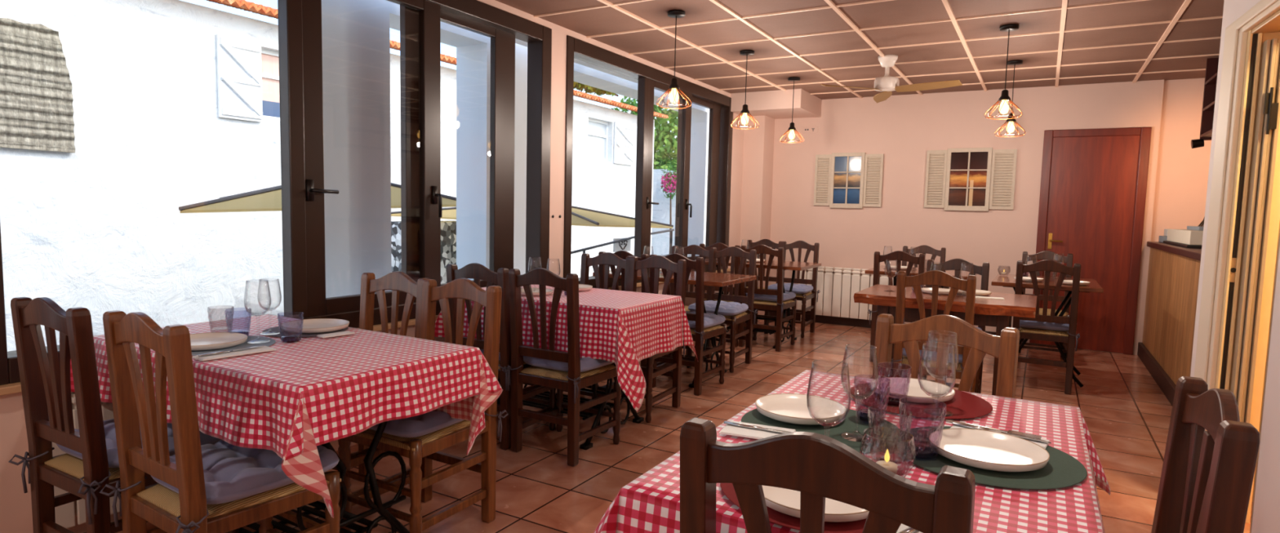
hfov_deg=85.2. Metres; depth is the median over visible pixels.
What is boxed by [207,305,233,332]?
tumbler
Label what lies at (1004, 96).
socket
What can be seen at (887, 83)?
ceiling fan
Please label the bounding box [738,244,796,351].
dining chair
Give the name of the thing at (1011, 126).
pendant lamp
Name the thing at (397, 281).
dining chair
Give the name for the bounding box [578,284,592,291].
dinner plate
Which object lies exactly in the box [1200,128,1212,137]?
shelf
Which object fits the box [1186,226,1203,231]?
folder
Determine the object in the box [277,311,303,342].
tumbler
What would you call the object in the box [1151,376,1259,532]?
dining chair
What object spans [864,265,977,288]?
dining table
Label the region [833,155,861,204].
picture
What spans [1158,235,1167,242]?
book
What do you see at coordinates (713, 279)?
dining table
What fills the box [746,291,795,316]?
seat cushion
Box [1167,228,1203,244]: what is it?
cardboard box
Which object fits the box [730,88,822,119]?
beam
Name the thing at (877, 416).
tumbler
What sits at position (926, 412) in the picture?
wine glass
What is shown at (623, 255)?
dining chair
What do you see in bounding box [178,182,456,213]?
parasol
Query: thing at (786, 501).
dinner plate
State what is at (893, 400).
tumbler
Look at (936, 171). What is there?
shutter
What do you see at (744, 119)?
pendant lamp
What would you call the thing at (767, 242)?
dining chair
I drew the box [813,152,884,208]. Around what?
picture window
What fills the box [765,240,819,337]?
dining chair
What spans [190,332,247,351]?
dinner plate
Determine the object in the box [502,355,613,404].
seat cushion
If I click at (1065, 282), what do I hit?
dinner plate
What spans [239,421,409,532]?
dining table
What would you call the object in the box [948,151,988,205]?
picture
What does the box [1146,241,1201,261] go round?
countertop
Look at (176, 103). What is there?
house
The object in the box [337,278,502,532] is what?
dining chair
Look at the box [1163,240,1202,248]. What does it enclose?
tray
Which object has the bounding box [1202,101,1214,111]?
shelf
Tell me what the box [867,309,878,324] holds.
seat cushion
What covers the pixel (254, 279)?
bowl
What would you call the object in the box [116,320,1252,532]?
floor
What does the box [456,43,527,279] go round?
pillar
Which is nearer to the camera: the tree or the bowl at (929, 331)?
the bowl at (929, 331)
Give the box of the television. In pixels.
[1200,57,1218,140]
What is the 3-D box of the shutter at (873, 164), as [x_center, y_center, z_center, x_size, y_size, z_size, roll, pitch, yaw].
[2.495,-0.920,7.446,0.188,0.560,0.024,4,6,30]
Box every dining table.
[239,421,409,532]
[497,363,644,450]
[592,267,756,387]
[694,257,821,349]
[853,284,1036,395]
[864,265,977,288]
[991,273,1103,387]
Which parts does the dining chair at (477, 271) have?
post, crest rail, rail, post, seat frame, leg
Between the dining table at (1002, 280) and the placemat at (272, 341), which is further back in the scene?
the dining table at (1002, 280)
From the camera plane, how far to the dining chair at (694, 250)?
5.82 m
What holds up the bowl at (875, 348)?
on the wine glass at (875, 348)
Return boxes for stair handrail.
[571,228,674,269]
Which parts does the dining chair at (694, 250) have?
post, leg, crest rail, rail, post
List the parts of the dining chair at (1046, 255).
post, rail, crest rail, seat, post, leg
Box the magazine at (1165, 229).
[1164,228,1168,235]
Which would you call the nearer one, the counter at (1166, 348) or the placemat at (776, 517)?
the placemat at (776, 517)
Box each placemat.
[191,335,275,355]
[262,326,348,337]
[720,483,866,532]
[741,408,901,453]
[848,382,992,418]
[890,426,1087,489]
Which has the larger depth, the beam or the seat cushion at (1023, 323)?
the beam
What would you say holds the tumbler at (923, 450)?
on the placemat at (1062, 470)
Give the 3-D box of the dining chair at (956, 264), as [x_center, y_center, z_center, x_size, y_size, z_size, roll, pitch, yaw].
[2.076,0.427,4.650,0.412,0.942,0.448,4,6,30]
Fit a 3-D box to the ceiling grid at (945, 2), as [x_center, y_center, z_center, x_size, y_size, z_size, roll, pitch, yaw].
[0.896,-1.403,2.133,5.200,0.017,10.750,4,6,30]
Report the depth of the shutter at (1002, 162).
6.84 m
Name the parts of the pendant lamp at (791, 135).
bulb, cord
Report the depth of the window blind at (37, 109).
5.86 m
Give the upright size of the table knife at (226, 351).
0.006 m
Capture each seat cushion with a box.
[8,418,221,524]
[98,440,339,532]
[368,409,508,442]
[480,349,524,391]
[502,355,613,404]
[682,340,685,357]
[685,311,725,350]
[688,300,757,324]
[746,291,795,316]
[768,283,820,302]
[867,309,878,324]
[889,341,973,391]
[1017,320,1079,351]
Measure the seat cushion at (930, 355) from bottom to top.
0.191 m
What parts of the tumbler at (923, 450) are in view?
glass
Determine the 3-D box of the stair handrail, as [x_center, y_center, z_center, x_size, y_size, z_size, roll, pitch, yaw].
[-0.262,0.752,7.618,0.028,2.294,2.602,4,6,30]
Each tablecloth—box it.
[70,314,502,518]
[435,284,697,411]
[593,369,1110,532]
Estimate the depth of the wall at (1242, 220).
2.81 m
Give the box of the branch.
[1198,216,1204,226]
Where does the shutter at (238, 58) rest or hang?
hanging from the house
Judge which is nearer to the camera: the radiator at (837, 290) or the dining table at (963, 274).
the dining table at (963, 274)
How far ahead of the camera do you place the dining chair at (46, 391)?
2.03 m
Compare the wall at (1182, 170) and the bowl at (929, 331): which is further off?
the wall at (1182, 170)
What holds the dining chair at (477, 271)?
on the floor
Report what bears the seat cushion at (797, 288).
on the dining chair at (798, 244)
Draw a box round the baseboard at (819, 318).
[768,311,1024,342]
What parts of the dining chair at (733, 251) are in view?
post, rail, leg, crest rail, seat, seat frame, post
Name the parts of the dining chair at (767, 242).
post, crest rail, rail, post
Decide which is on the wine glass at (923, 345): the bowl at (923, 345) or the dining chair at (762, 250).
the bowl at (923, 345)
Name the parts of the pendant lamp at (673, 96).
bulb, cord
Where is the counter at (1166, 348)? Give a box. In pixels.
[1137,241,1201,405]
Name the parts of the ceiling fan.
blade, blade, rod, motor, blade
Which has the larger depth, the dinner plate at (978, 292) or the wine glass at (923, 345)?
the dinner plate at (978, 292)
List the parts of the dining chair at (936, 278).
post, seat frame, seat, rail, crest rail, post, leg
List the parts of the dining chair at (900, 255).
post, seat frame, crest rail, post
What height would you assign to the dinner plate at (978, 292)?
0.022 m
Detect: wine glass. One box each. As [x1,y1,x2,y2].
[244,279,271,343]
[257,279,281,335]
[806,359,850,427]
[840,343,878,442]
[916,343,955,438]
[923,330,958,416]
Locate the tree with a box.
[611,95,678,168]
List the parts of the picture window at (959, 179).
frame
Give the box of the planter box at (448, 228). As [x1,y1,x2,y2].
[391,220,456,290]
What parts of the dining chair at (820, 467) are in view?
post, crest rail, post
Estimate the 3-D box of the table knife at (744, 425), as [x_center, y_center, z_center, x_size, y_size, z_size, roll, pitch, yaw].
[0.278,0.355,1.520,0.197,0.006,0.016,4,5,26]
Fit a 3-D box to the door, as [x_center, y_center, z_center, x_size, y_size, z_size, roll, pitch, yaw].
[4.180,-0.242,6.497,0.830,2.065,0.084,4,6,30]
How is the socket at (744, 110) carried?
attached to the pendant lamp at (744, 119)
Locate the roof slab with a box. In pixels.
[386,0,663,92]
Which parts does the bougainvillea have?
stem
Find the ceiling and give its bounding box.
[496,0,1224,99]
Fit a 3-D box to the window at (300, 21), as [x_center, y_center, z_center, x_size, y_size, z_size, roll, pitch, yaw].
[-1.409,-0.608,3.509,0.179,1.835,3.020,4,6,30]
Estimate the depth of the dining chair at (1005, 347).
2.05 m
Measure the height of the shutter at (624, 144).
0.820 m
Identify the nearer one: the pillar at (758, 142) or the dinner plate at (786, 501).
the dinner plate at (786, 501)
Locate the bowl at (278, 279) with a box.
[257,279,281,311]
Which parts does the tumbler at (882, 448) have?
glass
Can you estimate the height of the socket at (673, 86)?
0.068 m
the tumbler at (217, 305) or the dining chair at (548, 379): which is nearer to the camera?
the tumbler at (217, 305)
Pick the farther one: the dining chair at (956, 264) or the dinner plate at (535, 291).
the dining chair at (956, 264)
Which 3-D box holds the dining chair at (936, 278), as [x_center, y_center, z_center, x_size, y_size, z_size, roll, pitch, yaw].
[1.678,0.477,3.950,0.412,0.942,0.448,4,5,29]
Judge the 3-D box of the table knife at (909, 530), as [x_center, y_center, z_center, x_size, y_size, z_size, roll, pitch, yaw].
[0.424,0.395,1.060,0.197,0.006,0.016,-3,6,-42]
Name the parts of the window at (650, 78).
handle, sash, handle, sash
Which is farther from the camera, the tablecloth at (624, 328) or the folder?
the folder
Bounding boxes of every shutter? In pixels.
[216,33,262,122]
[613,121,634,165]
[813,154,831,205]
[862,154,884,207]
[924,150,947,208]
[988,149,1017,209]
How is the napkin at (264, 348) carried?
on the tablecloth at (291, 400)
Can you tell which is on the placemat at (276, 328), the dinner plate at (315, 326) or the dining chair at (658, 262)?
the dinner plate at (315, 326)
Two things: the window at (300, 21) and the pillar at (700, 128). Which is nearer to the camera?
the window at (300, 21)
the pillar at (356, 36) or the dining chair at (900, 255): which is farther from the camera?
the dining chair at (900, 255)
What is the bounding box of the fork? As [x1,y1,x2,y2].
[946,419,1041,439]
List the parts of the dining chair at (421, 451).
leg, seat, leg, seat frame, post, crest rail, post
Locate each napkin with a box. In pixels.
[191,346,276,360]
[316,331,355,337]
[719,421,795,439]
[896,524,922,532]
[950,425,1049,448]
[975,296,1004,299]
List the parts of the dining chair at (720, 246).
post, crest rail, rail, post, leg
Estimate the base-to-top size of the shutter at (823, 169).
0.560 m
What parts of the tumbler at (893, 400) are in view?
glass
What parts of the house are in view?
pane, pane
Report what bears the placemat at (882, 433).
on the tablecloth at (650, 503)
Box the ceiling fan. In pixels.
[820,54,962,102]
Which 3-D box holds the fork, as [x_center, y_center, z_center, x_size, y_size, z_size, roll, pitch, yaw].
[0.788,0.364,1.558,0.192,0.005,0.022,5,6,35]
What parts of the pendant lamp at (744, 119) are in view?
bulb, cord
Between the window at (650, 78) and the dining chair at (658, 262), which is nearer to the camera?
the dining chair at (658, 262)
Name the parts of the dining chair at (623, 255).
post, crest rail, post, leg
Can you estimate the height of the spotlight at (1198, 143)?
0.072 m
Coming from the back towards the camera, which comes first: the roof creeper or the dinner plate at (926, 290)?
the roof creeper
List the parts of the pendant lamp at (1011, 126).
bulb, cord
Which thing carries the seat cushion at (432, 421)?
on the dining chair at (421, 451)
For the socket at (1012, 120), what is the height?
0.068 m
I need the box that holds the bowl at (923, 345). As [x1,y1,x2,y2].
[917,343,955,397]
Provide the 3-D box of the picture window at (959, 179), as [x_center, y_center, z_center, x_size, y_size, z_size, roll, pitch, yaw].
[3.300,-0.872,6.978,0.815,0.625,0.036,4,6,30]
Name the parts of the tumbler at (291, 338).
glass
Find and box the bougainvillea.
[660,160,676,253]
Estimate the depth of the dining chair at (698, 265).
4.65 m
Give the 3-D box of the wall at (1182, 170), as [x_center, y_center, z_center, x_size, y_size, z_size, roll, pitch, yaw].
[5.317,-0.383,6.004,1.480,2.480,0.160,4,6,30]
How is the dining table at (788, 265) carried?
on the floor
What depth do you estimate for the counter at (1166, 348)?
5.08 m
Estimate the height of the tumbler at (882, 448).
0.098 m
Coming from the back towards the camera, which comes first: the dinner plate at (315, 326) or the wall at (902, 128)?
the wall at (902, 128)
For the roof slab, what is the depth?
6.34 m
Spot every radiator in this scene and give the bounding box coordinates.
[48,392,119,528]
[796,266,893,321]
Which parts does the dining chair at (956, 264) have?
post, crest rail, leg, post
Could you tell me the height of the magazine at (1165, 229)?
0.058 m
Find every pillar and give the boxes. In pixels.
[321,0,391,297]
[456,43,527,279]
[687,111,709,256]
[739,115,774,320]
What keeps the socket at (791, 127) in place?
attached to the pendant lamp at (791, 135)
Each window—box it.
[0,0,551,385]
[563,35,733,288]
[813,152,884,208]
[924,147,1017,211]
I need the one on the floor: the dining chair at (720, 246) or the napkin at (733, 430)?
the dining chair at (720, 246)
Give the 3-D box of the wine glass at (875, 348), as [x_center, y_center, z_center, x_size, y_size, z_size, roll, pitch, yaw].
[0.469,0.269,1.492,0.077,0.198,0.077,4,6,30]
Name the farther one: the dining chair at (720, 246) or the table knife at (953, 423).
the dining chair at (720, 246)
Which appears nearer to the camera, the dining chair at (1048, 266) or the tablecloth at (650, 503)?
the tablecloth at (650, 503)
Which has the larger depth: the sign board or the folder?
the sign board
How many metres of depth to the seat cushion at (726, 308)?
5.39 m
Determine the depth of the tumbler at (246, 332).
2.44 m
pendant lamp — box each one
[656,9,692,108]
[730,49,759,128]
[779,76,804,142]
[984,23,1022,119]
[994,59,1025,137]
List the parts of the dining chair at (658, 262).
post, leg, crest rail, seat frame, post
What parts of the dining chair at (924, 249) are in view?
post, crest rail, post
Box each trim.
[0,267,734,395]
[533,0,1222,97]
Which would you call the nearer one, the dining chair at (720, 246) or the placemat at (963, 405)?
the placemat at (963, 405)
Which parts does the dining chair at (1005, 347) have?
post, crest rail, post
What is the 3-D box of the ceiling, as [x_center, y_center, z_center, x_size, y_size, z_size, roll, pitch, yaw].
[0.829,-1.543,2.249,5.650,0.250,11.100,4,6,30]
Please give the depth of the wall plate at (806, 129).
7.75 m
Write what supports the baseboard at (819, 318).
attached to the wall at (902, 128)
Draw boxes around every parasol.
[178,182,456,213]
[391,205,673,228]
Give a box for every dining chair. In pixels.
[10,297,239,532]
[102,310,341,532]
[331,271,430,506]
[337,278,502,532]
[446,262,556,450]
[508,267,621,466]
[580,252,631,399]
[593,255,686,422]
[598,250,673,386]
[649,253,726,395]
[670,244,715,359]
[680,417,975,532]
[685,246,756,373]
[699,242,755,346]
[729,239,782,333]
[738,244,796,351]
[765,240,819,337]
[869,250,925,362]
[872,313,1019,398]
[892,270,976,392]
[902,244,946,322]
[911,258,989,393]
[1012,259,1080,395]
[1018,250,1073,357]
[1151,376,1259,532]
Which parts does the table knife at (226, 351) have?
blade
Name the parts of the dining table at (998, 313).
leg, leg, leg, leg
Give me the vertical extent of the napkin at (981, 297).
0.004 m
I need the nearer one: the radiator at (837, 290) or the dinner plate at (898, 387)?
the dinner plate at (898, 387)
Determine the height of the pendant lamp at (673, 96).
0.592 m
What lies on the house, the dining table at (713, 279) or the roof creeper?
the roof creeper
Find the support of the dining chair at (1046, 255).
on the floor
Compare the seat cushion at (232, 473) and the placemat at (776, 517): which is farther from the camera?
the seat cushion at (232, 473)
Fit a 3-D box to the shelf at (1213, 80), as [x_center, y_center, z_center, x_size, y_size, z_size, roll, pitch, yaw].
[4.047,-1.351,4.622,0.220,0.020,1.540,4,6,30]
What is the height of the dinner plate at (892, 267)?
0.022 m
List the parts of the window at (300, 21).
handle, sash, handle, sash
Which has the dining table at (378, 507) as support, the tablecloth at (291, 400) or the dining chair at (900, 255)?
the tablecloth at (291, 400)
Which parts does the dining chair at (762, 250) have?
post, leg, rail, crest rail, seat frame, seat, post, leg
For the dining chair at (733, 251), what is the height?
0.942 m
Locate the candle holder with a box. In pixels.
[859,429,915,477]
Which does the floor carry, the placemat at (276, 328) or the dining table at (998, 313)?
the dining table at (998, 313)
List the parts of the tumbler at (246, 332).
glass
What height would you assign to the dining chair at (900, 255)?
0.942 m
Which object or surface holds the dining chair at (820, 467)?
on the floor
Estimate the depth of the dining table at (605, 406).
3.88 m
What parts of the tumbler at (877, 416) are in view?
glass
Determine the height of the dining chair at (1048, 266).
0.942 m
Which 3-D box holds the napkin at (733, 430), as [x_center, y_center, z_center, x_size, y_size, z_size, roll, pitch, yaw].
[0.257,0.361,1.521,0.150,0.004,0.090,3,5,22]
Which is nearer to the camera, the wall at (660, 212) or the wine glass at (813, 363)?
the wine glass at (813, 363)
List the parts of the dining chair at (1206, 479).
post, crest rail, post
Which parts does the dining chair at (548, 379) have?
post, crest rail, rail, leg, seat frame, seat, post, leg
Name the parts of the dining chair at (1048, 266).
post, seat, seat frame, rail, crest rail, post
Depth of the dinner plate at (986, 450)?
1.42 m
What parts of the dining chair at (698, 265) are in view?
post, crest rail, rail, post, seat, seat frame, leg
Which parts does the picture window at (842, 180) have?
frame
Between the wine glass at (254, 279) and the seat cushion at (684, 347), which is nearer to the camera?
the wine glass at (254, 279)
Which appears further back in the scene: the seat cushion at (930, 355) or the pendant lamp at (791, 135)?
the pendant lamp at (791, 135)
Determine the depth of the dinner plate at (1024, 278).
5.21 m
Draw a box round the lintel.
[350,0,709,112]
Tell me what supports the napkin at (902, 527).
on the tablecloth at (650, 503)
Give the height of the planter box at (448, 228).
2.320 m
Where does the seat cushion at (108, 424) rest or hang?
on the dining chair at (46, 391)
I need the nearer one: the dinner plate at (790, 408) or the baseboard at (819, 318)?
the dinner plate at (790, 408)
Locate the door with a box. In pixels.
[1029,126,1151,355]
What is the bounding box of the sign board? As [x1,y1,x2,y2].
[613,237,631,252]
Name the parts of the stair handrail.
rail, post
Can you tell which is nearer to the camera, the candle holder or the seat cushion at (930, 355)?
the candle holder
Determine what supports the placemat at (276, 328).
on the tablecloth at (291, 400)
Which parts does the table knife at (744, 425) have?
blade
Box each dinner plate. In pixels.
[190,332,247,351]
[280,318,349,333]
[520,288,552,296]
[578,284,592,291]
[746,258,764,262]
[755,393,846,425]
[762,485,869,522]
[870,377,955,404]
[890,265,907,270]
[921,287,950,294]
[928,428,1049,472]
[957,289,991,296]
[1013,276,1044,281]
[1062,280,1089,285]
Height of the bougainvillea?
3.805 m
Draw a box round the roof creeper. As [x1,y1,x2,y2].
[573,81,618,96]
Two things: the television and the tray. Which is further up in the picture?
the television
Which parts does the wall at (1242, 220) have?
folding door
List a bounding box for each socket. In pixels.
[668,77,679,89]
[740,104,749,113]
[788,122,795,130]
[998,89,1010,101]
[1006,112,1016,122]
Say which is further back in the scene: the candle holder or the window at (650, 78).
the window at (650, 78)
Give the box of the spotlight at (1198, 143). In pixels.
[1191,138,1204,148]
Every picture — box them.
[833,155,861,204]
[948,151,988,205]
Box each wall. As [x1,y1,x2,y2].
[0,0,744,532]
[651,168,676,255]
[768,79,1164,355]
[1151,77,1211,241]
[1190,0,1279,532]
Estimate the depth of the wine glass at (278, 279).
2.52 m
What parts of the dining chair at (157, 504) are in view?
post, crest rail, rail, post, seat frame, seat, leg, leg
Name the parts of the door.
handle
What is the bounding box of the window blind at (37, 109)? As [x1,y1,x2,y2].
[0,17,75,152]
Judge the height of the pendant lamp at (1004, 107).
0.592 m
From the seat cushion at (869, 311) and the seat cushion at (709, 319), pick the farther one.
the seat cushion at (869, 311)
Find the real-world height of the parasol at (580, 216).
2.612 m
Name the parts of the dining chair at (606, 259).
post, crest rail, post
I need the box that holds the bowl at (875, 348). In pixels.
[840,343,878,399]
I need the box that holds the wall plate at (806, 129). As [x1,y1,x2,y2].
[802,125,817,133]
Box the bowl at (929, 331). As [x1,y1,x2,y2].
[924,330,958,379]
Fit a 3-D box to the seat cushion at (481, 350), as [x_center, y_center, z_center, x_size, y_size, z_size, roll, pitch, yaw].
[-0.738,0.499,3.747,0.442,0.191,0.480,4,6,30]
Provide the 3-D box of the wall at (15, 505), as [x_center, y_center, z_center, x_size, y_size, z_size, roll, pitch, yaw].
[-1.388,-0.343,3.677,0.160,2.480,11.000,4,6,30]
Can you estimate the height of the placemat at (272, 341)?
0.002 m
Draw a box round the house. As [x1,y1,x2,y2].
[0,0,668,351]
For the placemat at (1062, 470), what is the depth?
1.33 m
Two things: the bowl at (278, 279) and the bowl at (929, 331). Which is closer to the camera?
the bowl at (929, 331)
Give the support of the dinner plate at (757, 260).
on the dining table at (788, 265)
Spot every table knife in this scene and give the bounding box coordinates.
[197,345,264,356]
[723,421,791,433]
[898,527,916,532]
[952,422,1051,443]
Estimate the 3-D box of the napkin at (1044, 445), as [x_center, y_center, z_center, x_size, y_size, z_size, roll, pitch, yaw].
[0.791,0.372,1.536,0.190,0.004,0.060,5,6,38]
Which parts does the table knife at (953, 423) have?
blade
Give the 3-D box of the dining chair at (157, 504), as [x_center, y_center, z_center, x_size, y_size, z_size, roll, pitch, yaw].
[-1.180,0.574,1.995,0.412,0.942,0.448,4,6,33]
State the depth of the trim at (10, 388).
3.50 m
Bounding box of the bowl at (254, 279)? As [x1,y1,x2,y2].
[244,279,271,315]
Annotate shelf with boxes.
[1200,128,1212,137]
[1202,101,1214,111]
[1204,71,1217,84]
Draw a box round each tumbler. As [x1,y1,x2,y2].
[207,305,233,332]
[224,307,251,336]
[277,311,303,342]
[853,376,890,422]
[867,408,912,463]
[876,364,911,406]
[898,402,946,458]
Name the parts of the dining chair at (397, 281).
post, crest rail, post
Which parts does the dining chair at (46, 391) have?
post, crest rail, rail, post, seat frame, seat, leg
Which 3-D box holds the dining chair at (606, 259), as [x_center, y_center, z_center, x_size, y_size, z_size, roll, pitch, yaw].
[-0.324,0.389,4.453,0.412,0.942,0.448,4,6,30]
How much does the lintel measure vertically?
0.250 m
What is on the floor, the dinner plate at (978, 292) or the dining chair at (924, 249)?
the dining chair at (924, 249)
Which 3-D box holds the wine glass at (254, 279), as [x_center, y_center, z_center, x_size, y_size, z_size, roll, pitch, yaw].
[-1.299,0.152,2.365,0.082,0.210,0.082,4,6,30]
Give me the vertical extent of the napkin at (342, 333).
0.004 m
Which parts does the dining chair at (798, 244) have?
leg, post, rail, crest rail, seat frame, seat, leg, post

